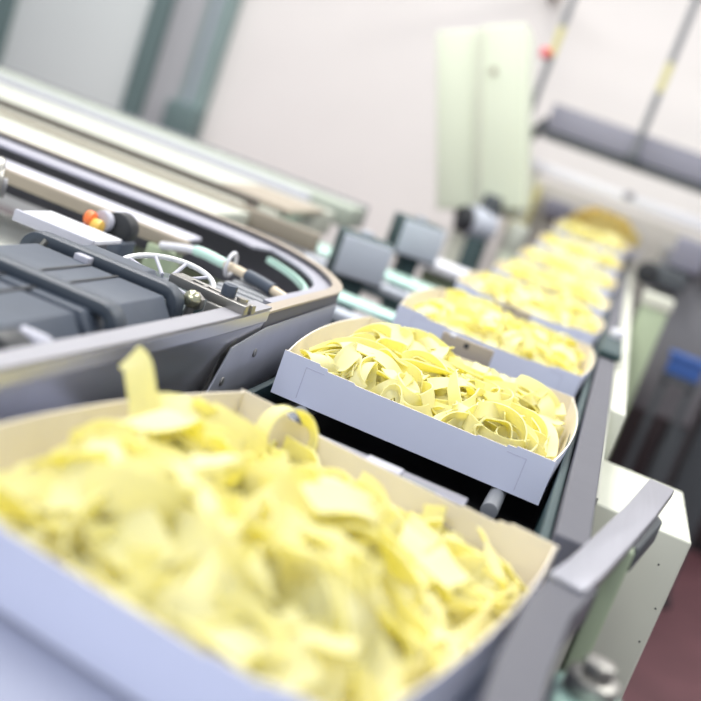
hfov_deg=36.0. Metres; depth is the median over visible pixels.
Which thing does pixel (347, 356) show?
ribbon
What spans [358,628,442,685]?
ribbon
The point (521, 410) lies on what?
ribbon
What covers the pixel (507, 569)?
ribbon
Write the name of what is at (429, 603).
ribbon
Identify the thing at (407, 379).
ribbon
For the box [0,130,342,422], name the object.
frame
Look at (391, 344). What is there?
ribbon
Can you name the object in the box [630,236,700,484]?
machine
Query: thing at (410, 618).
ribbon
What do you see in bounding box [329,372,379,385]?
ribbon
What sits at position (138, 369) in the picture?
ribbon
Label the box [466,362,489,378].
ribbon
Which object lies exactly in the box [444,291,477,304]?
ribbon
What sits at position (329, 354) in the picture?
ribbon
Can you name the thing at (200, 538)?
ribbon
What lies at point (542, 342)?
ribbon
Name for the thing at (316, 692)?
ribbon
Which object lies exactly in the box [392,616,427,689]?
ribbon
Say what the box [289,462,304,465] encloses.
ribbon
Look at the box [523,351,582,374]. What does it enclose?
ribbon
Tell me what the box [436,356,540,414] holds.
ribbon
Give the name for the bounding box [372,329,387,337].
ribbon
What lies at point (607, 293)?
tray
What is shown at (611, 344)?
clamp
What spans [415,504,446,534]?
ribbon
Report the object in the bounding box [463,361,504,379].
ribbon
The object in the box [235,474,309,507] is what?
ribbon
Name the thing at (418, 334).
ribbon
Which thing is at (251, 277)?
air hose
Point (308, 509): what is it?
ribbon
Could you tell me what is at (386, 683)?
ribbon
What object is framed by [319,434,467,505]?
bar
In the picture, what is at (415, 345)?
ribbon
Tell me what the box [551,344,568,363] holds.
ribbon
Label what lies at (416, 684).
ribbon
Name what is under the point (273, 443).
ribbon
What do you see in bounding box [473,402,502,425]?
ribbon
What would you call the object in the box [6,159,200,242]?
panel
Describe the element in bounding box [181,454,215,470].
ribbon
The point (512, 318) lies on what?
ribbon
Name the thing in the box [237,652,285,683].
ribbon
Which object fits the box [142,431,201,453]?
ribbon
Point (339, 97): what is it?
wall
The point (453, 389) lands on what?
ribbon
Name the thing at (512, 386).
ribbon
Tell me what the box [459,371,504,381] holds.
ribbon
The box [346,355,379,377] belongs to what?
ribbon
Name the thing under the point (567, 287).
heap
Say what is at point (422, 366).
ribbon
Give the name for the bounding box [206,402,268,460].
ribbon
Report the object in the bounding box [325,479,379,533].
ribbon
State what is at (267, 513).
ribbon
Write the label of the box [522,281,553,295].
bar
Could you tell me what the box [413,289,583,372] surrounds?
heap
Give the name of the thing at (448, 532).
ribbon
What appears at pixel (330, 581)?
ribbon
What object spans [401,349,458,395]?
ribbon
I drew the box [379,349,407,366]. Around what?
ribbon
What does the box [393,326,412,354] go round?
ribbon
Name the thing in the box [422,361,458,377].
ribbon
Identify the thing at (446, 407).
ribbon
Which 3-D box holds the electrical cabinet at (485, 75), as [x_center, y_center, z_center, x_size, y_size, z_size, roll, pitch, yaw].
[0.309,-0.360,3.855,0.494,1.621,0.248,22,12,11]
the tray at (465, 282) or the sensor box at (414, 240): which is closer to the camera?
the tray at (465, 282)
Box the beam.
[532,0,700,193]
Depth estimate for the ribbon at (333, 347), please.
1.02 m
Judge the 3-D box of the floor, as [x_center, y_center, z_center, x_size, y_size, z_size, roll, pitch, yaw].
[-1.095,0.549,1.690,12.000,0.100,8.700,22,12,11]
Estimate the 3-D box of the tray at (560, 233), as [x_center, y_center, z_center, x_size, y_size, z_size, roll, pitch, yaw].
[0.875,-0.401,3.952,0.280,0.070,0.331,22,12,11]
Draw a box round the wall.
[179,0,700,316]
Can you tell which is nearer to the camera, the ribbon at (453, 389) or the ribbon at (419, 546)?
the ribbon at (419, 546)
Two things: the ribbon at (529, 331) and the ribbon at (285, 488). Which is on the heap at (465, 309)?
the ribbon at (529, 331)
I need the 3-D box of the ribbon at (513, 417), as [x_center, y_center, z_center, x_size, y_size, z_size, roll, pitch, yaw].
[0.122,0.074,0.970,0.074,0.056,0.046,22,12,11]
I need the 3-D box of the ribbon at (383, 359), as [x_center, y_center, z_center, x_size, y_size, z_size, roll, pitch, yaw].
[0.033,0.023,1.013,0.168,0.038,0.019,21,12,4]
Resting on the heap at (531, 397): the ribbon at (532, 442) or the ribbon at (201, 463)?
the ribbon at (532, 442)
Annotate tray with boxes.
[0,389,558,700]
[271,315,577,504]
[392,287,594,397]
[454,271,604,348]
[491,261,609,318]
[517,246,616,299]
[536,232,622,278]
[552,220,628,260]
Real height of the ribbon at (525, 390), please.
0.037 m
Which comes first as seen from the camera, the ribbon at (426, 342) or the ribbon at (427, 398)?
the ribbon at (427, 398)
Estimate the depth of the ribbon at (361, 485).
0.69 m
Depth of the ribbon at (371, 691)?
0.49 m
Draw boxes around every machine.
[486,174,700,323]
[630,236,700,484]
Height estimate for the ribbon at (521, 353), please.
0.028 m
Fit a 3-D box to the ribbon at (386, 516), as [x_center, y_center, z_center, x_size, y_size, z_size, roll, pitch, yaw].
[0.005,0.114,0.609,0.029,0.039,0.081,28,14,34]
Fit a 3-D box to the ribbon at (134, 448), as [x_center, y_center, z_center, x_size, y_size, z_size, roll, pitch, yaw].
[-0.124,0.063,0.567,0.038,0.033,0.036,25,13,21]
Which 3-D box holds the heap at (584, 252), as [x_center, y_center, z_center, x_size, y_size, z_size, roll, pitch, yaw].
[0.741,-0.313,3.487,0.259,0.076,0.321,22,12,11]
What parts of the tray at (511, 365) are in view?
panel, panel, panel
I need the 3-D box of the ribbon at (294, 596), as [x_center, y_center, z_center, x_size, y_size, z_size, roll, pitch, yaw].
[-0.002,0.136,0.539,0.024,0.039,0.082,29,15,35]
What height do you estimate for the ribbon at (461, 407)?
0.033 m
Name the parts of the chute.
leg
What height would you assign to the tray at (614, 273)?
0.063 m
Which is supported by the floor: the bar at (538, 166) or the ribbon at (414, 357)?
the bar at (538, 166)
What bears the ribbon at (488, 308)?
on the heap at (465, 309)
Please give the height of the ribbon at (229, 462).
0.032 m
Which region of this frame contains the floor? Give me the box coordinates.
[0,207,700,700]
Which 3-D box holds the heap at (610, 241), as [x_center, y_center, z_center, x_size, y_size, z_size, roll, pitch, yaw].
[0.877,-0.410,3.948,0.265,0.081,0.326,22,12,10]
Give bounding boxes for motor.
[453,193,503,287]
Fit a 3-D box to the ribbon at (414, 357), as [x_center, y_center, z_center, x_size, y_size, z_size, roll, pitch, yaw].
[0.087,0.030,1.081,0.097,0.033,0.034,19,12,-4]
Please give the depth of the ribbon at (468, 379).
1.08 m
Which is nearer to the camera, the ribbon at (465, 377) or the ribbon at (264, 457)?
the ribbon at (264, 457)
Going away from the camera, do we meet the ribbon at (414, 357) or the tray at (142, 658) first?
the tray at (142, 658)
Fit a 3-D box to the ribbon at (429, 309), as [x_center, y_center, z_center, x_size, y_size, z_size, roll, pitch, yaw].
[0.095,-0.041,1.496,0.018,0.045,0.079,28,14,33]
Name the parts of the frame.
curved guard, slotted bracket, slotted plate, joint plate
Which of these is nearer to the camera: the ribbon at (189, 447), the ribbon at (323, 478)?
the ribbon at (189, 447)
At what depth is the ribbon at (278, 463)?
0.65 m
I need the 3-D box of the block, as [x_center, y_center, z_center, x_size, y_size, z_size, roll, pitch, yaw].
[-0.119,-0.024,1.195,0.094,0.077,0.173,22,12,11]
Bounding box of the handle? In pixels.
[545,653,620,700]
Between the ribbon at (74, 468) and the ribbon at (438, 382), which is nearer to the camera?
the ribbon at (74, 468)
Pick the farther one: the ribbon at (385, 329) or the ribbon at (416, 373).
the ribbon at (385, 329)
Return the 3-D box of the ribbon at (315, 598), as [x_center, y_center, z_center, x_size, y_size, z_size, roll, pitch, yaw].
[-0.009,0.138,0.518,0.046,0.059,0.052,25,13,21]
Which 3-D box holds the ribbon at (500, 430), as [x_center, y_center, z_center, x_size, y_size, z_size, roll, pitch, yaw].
[0.142,0.091,0.963,0.042,0.037,0.031,22,12,11]
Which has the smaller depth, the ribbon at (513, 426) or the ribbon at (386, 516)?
the ribbon at (386, 516)
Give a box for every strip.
[304,242,435,305]
[330,291,395,323]
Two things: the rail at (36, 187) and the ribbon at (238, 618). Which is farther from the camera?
the rail at (36, 187)
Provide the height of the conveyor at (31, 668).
1.000 m
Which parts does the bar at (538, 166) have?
post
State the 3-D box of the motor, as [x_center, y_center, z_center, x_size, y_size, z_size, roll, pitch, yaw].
[0.278,-0.038,3.713,0.144,1.060,0.131,19,12,-5]
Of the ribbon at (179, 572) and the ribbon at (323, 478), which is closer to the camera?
the ribbon at (179, 572)
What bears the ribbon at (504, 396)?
on the heap at (531, 397)
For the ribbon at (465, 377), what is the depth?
1.09 m
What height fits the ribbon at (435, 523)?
0.036 m
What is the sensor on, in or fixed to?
on the frame
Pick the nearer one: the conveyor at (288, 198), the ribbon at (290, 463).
the ribbon at (290, 463)
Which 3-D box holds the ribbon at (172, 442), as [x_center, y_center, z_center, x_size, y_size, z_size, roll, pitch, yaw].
[-0.103,0.068,0.670,0.022,0.044,0.091,28,14,34]
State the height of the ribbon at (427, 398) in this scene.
0.035 m
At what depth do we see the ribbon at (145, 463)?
0.56 m
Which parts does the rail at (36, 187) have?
post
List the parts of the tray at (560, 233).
panel, panel, panel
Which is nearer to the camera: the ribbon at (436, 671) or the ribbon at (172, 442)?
the ribbon at (436, 671)
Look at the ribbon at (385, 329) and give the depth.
1.14 m
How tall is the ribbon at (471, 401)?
0.031 m
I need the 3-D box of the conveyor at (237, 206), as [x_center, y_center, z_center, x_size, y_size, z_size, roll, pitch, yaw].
[-1.510,-0.287,2.192,2.830,0.952,0.460,22,12,11]
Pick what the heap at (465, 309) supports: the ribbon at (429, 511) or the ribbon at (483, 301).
the ribbon at (483, 301)
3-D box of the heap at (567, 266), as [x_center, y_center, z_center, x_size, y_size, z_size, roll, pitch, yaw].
[0.604,-0.222,3.015,0.261,0.071,0.327,22,12,11]
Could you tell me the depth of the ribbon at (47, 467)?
0.62 m
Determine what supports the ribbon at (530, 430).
on the heap at (531, 397)
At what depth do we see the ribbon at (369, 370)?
0.99 m
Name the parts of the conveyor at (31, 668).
infeed plate, rail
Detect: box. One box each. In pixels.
[325,226,394,312]
[375,212,446,323]
[546,460,690,699]
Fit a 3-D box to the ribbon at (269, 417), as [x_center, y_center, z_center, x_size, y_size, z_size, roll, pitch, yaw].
[-0.047,0.064,0.777,0.047,0.050,0.030,10,16,-40]
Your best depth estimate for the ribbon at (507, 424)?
0.96 m
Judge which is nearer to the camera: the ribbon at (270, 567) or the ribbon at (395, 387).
the ribbon at (270, 567)
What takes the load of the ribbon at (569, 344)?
on the heap at (465, 309)
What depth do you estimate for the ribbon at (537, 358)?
1.46 m
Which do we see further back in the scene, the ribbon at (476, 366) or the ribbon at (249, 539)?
the ribbon at (476, 366)
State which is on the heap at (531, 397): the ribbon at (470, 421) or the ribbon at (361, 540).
the ribbon at (470, 421)
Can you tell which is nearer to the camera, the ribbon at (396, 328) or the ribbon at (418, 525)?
the ribbon at (418, 525)
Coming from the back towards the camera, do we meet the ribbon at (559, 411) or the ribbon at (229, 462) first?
the ribbon at (559, 411)
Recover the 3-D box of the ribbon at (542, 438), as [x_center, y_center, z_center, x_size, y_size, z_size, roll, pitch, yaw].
[0.150,0.073,1.008,0.078,0.028,0.058,22,12,11]
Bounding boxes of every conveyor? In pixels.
[0,65,368,276]
[0,98,321,284]
[0,266,632,700]
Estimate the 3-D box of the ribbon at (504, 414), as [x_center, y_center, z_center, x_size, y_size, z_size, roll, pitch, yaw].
[0.130,0.055,1.040,0.017,0.033,0.141,19,12,-7]
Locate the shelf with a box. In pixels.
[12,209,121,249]
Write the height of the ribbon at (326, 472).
0.038 m
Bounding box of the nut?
[182,290,204,315]
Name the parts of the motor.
casing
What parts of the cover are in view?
lid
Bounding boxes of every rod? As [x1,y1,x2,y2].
[286,405,317,423]
[480,486,506,518]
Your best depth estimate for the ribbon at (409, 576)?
0.60 m
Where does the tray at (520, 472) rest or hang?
on the conveyor at (31, 668)
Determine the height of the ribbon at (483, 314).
0.049 m
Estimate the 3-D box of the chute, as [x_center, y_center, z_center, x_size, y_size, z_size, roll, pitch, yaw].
[0.995,-0.395,4.424,0.338,0.158,0.320,22,12,11]
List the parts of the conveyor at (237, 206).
rail, leg, leg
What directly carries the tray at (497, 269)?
on the conveyor at (31, 668)
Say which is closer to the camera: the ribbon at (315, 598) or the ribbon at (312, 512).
the ribbon at (315, 598)
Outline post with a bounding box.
[626,290,674,411]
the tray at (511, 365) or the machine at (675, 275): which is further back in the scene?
the machine at (675, 275)
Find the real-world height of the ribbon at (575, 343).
0.027 m
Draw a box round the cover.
[414,258,471,292]
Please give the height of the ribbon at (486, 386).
0.035 m
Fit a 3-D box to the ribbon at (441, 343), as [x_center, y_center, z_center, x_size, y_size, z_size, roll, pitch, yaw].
[0.095,0.002,1.209,0.049,0.046,0.054,17,12,-14]
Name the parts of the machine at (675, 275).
leg, leg, motor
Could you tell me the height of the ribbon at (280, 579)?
0.041 m
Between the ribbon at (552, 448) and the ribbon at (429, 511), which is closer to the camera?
the ribbon at (429, 511)
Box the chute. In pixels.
[623,247,639,267]
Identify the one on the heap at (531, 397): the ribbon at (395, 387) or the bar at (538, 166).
the ribbon at (395, 387)
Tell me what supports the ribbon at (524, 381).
on the heap at (531, 397)
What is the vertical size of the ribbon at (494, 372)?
0.034 m
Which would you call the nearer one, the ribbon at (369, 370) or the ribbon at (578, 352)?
the ribbon at (369, 370)
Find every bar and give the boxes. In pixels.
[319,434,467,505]
[440,331,493,366]
[493,300,531,321]
[515,158,700,230]
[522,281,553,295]
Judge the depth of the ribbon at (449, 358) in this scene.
1.15 m
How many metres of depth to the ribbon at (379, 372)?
0.99 m
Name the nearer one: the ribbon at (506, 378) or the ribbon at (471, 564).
the ribbon at (471, 564)
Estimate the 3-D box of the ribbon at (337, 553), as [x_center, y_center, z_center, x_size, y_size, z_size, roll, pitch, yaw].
[-0.002,0.139,0.487,0.033,0.067,0.120,17,12,-13]
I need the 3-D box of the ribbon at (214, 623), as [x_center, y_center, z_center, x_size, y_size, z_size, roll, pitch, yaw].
[-0.044,0.117,0.553,0.029,0.038,0.189,21,12,5]
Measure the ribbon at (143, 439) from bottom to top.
0.048 m
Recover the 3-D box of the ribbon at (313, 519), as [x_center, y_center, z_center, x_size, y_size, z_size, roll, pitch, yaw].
[-0.031,0.102,0.636,0.044,0.049,0.095,19,12,-7]
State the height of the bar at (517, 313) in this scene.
0.086 m
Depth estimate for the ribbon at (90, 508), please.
0.50 m
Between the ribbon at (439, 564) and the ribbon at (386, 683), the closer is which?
the ribbon at (386, 683)
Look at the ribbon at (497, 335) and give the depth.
1.47 m
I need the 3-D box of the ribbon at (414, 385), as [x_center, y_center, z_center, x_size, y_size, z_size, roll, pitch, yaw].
[0.058,0.048,0.999,0.019,0.035,0.075,13,14,-31]
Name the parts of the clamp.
knob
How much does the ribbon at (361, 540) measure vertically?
0.044 m
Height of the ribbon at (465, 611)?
0.041 m
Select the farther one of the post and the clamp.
the post
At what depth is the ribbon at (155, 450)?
0.59 m
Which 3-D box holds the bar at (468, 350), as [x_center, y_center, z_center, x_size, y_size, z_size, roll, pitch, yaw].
[0.154,0.036,1.329,0.135,0.086,0.022,22,12,11]
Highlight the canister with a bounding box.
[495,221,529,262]
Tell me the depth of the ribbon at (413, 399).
0.98 m
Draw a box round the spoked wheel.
[123,253,216,315]
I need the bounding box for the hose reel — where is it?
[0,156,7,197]
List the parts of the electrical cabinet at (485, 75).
support post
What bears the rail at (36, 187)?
on the frame
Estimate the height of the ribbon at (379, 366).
0.053 m
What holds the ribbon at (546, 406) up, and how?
on the heap at (531, 397)
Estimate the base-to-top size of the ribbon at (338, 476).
0.041 m
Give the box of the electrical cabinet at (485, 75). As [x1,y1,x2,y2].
[436,24,532,264]
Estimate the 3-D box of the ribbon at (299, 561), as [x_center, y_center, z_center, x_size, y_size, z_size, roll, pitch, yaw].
[-0.006,0.120,0.523,0.044,0.054,0.071,30,15,39]
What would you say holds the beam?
hanging from the frame
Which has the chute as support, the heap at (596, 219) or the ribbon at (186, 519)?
the heap at (596, 219)
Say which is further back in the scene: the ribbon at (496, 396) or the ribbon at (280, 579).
the ribbon at (496, 396)
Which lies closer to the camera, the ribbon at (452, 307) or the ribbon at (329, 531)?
the ribbon at (329, 531)
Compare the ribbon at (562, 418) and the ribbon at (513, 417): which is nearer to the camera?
the ribbon at (513, 417)
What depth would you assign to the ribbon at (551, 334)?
1.59 m
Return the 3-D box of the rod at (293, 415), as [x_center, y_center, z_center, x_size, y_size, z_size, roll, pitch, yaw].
[0.466,-0.184,2.930,0.015,0.037,4.148,22,12,11]
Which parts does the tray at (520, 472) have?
panel, panel, panel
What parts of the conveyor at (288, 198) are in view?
rail, leg, plate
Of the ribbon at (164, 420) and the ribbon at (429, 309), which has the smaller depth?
the ribbon at (164, 420)
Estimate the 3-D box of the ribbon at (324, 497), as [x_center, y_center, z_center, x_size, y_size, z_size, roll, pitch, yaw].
[-0.016,0.095,0.611,0.059,0.050,0.072,25,13,21]
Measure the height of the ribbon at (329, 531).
0.035 m
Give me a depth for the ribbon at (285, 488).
0.61 m
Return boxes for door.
[0,0,242,212]
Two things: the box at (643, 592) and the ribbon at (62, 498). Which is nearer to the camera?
the ribbon at (62, 498)
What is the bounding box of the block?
[198,278,273,312]
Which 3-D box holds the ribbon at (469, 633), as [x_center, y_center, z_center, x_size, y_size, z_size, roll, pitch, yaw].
[0.056,0.147,0.659,0.044,0.028,0.154,16,13,-19]
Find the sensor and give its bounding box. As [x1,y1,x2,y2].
[82,210,138,256]
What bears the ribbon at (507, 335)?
on the heap at (465, 309)
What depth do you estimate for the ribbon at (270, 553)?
0.54 m
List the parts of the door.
frame, panel, frame, panel, panel, frame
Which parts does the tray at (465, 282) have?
panel, panel, panel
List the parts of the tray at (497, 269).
panel, panel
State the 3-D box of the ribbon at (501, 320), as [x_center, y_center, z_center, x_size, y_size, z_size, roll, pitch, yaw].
[0.224,-0.031,1.548,0.030,0.035,0.033,22,12,11]
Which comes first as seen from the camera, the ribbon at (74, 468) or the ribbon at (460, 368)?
the ribbon at (74, 468)
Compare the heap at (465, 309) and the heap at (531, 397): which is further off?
the heap at (465, 309)
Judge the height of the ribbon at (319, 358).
0.037 m
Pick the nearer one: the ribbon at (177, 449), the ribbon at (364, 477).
the ribbon at (177, 449)
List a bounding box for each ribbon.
[0,483,78,554]
[11,450,110,470]
[22,439,129,510]
[34,456,213,511]
[36,442,182,471]
[36,541,266,673]
[44,478,82,511]
[49,512,124,547]
[50,419,147,470]
[60,490,178,583]
[70,423,171,450]
[77,431,178,458]
[86,436,148,466]
[90,566,249,638]
[109,506,177,574]
[116,409,205,451]
[119,345,176,447]
[138,431,191,455]
[139,430,211,454]
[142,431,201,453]
[151,456,287,609]
[152,433,182,457]
[157,392,205,419]
[158,436,195,445]
[162,551,199,628]
[166,593,282,681]
[168,506,231,553]
[173,521,307,699]
[175,457,243,515]
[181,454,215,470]
[184,414,243,457]
[188,434,252,485]
[188,520,275,642]
[191,396,218,418]
[191,580,277,654]
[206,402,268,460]
[209,502,302,612]
[226,494,262,536]
[231,617,317,666]
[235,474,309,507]
[237,465,320,521]
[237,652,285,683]
[238,494,275,538]
[240,519,362,656]
[242,468,352,498]
[243,448,289,496]
[256,405,317,454]
[259,454,269,460]
[259,523,369,557]
[262,525,351,571]
[266,556,277,587]
[268,600,323,690]
[269,440,276,446]
[271,503,331,556]
[272,533,329,597]
[274,537,387,640]
[281,435,319,465]
[286,592,324,615]
[287,504,349,536]
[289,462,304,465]
[292,581,332,700]
[295,482,377,520]
[296,581,371,664]
[299,340,361,371]
[299,482,379,530]
[299,525,384,588]
[300,342,448,404]
[302,627,359,700]
[306,509,317,519]
[307,462,483,553]
[309,337,398,358]
[318,353,357,376]
[318,534,362,700]
[320,476,343,482]
[323,345,384,371]
[323,349,372,354]
[324,347,341,352]
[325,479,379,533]
[328,516,426,610]
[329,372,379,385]
[333,342,359,372]
[334,523,410,568]
[342,660,389,700]
[345,480,401,538]
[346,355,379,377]
[347,531,379,551]
[349,333,376,341]
[350,362,377,390]
[352,323,391,337]
[355,331,517,397]
[358,471,389,504]
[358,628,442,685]
[362,625,410,697]
[365,506,399,562]
[370,379,419,398]
[371,497,481,553]
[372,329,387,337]
[373,597,417,660]
[375,323,400,338]
[375,649,420,700]
[376,337,406,353]
[376,370,436,414]
[378,568,434,676]
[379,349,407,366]
[380,384,404,405]
[384,603,440,674]
[390,502,431,557]
[391,357,422,392]
[391,398,457,422]
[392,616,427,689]
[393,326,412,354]
[394,505,453,558]
[395,373,421,405]
[397,564,452,625]
[398,381,434,416]
[401,327,428,340]
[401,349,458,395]
[401,359,462,377]
[402,371,413,386]
[409,375,420,394]
[410,547,470,589]
[411,356,474,388]
[411,638,427,691]
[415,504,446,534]
[416,305,441,314]
[416,337,440,349]
[419,588,447,677]
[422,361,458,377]
[423,518,515,599]
[427,300,446,316]
[427,300,455,310]
[427,377,478,399]
[428,332,453,357]
[428,526,504,588]
[430,537,492,624]
[431,346,454,358]
[433,388,485,419]
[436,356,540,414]
[437,527,464,542]
[437,581,491,624]
[439,411,497,431]
[443,379,474,395]
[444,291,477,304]
[446,356,489,375]
[447,369,462,405]
[447,401,526,448]
[451,401,468,411]
[454,584,486,652]
[454,588,509,615]
[459,319,502,345]
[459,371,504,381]
[460,373,472,387]
[461,410,529,448]
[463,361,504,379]
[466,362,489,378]
[471,571,518,612]
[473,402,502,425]
[473,418,512,444]
[475,379,513,405]
[475,380,500,400]
[477,298,502,320]
[478,306,498,312]
[479,309,501,347]
[481,380,516,393]
[481,392,518,403]
[482,399,505,426]
[482,554,528,593]
[491,368,539,412]
[494,426,537,452]
[498,316,504,323]
[500,374,515,382]
[501,331,525,352]
[508,317,518,322]
[509,402,548,447]
[511,424,532,449]
[515,375,560,417]
[516,424,538,451]
[517,345,528,357]
[518,318,562,339]
[519,386,537,395]
[521,433,546,456]
[522,327,545,341]
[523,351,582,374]
[528,325,545,345]
[531,418,547,453]
[532,410,558,457]
[533,353,556,366]
[535,411,564,425]
[536,388,554,425]
[541,391,564,420]
[550,333,577,348]
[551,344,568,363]
[555,403,565,415]
[563,340,576,353]
[575,349,585,357]
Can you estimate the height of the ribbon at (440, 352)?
0.028 m
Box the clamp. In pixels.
[598,328,624,361]
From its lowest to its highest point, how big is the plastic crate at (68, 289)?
0.128 m
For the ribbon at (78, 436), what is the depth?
0.58 m
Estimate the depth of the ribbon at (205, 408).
0.68 m
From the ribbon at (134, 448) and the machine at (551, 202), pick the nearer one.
the ribbon at (134, 448)
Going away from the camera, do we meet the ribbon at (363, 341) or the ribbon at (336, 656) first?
the ribbon at (336, 656)
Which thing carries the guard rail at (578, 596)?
on the floor
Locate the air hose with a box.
[159,242,286,296]
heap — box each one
[303,349,564,459]
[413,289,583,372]
[472,272,598,333]
[502,258,603,309]
[523,247,611,288]
[542,232,617,269]
[557,221,623,260]
[565,207,639,249]
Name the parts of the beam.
red knob, hanger rod, hanger rod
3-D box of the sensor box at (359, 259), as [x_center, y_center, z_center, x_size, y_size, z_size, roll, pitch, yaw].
[-0.131,0.239,2.025,0.098,0.978,0.066,17,12,-12]
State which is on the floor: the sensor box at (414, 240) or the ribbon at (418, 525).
the sensor box at (414, 240)
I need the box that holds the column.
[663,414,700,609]
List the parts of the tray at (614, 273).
panel, panel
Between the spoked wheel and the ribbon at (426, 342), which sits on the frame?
the spoked wheel
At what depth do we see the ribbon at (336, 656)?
0.47 m
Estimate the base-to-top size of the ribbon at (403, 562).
0.025 m
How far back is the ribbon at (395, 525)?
0.67 m
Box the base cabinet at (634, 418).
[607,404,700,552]
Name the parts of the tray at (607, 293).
panel, panel, panel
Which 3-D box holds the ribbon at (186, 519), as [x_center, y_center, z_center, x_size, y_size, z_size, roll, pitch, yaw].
[-0.088,0.091,0.532,0.019,0.039,0.070,9,16,-42]
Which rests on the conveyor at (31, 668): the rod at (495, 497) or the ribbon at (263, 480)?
the rod at (495, 497)
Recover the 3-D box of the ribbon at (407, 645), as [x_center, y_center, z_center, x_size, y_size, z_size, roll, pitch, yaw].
[-0.002,0.137,0.522,0.071,0.058,0.052,25,13,21]
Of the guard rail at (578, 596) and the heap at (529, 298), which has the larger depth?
the heap at (529, 298)
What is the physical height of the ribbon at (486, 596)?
0.023 m
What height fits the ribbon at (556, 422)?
0.013 m
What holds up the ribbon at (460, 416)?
on the heap at (531, 397)
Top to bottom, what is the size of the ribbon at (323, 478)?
0.032 m
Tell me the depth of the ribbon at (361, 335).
1.09 m
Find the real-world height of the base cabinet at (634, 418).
0.620 m
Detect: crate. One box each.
[0,231,183,350]
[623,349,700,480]
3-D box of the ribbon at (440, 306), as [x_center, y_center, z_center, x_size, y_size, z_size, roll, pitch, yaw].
[0.104,-0.048,1.527,0.050,0.053,0.036,22,12,11]
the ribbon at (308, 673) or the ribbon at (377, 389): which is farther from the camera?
the ribbon at (377, 389)
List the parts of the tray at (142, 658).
panel, panel, panel, panel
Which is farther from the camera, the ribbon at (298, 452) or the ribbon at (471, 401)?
the ribbon at (471, 401)
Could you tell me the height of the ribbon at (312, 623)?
0.044 m
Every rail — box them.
[4,167,190,273]
[479,479,673,700]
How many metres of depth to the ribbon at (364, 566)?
0.53 m
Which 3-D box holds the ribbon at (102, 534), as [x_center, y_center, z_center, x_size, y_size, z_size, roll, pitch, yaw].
[-0.127,0.088,0.527,0.040,0.030,0.038,25,13,21]
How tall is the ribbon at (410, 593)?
0.040 m
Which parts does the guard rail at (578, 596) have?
post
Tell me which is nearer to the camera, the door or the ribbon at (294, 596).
the ribbon at (294, 596)
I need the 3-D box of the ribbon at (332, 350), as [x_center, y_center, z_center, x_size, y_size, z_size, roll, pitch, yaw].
[-0.018,0.019,1.017,0.081,0.058,0.017,17,12,-12]
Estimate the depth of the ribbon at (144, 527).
0.51 m

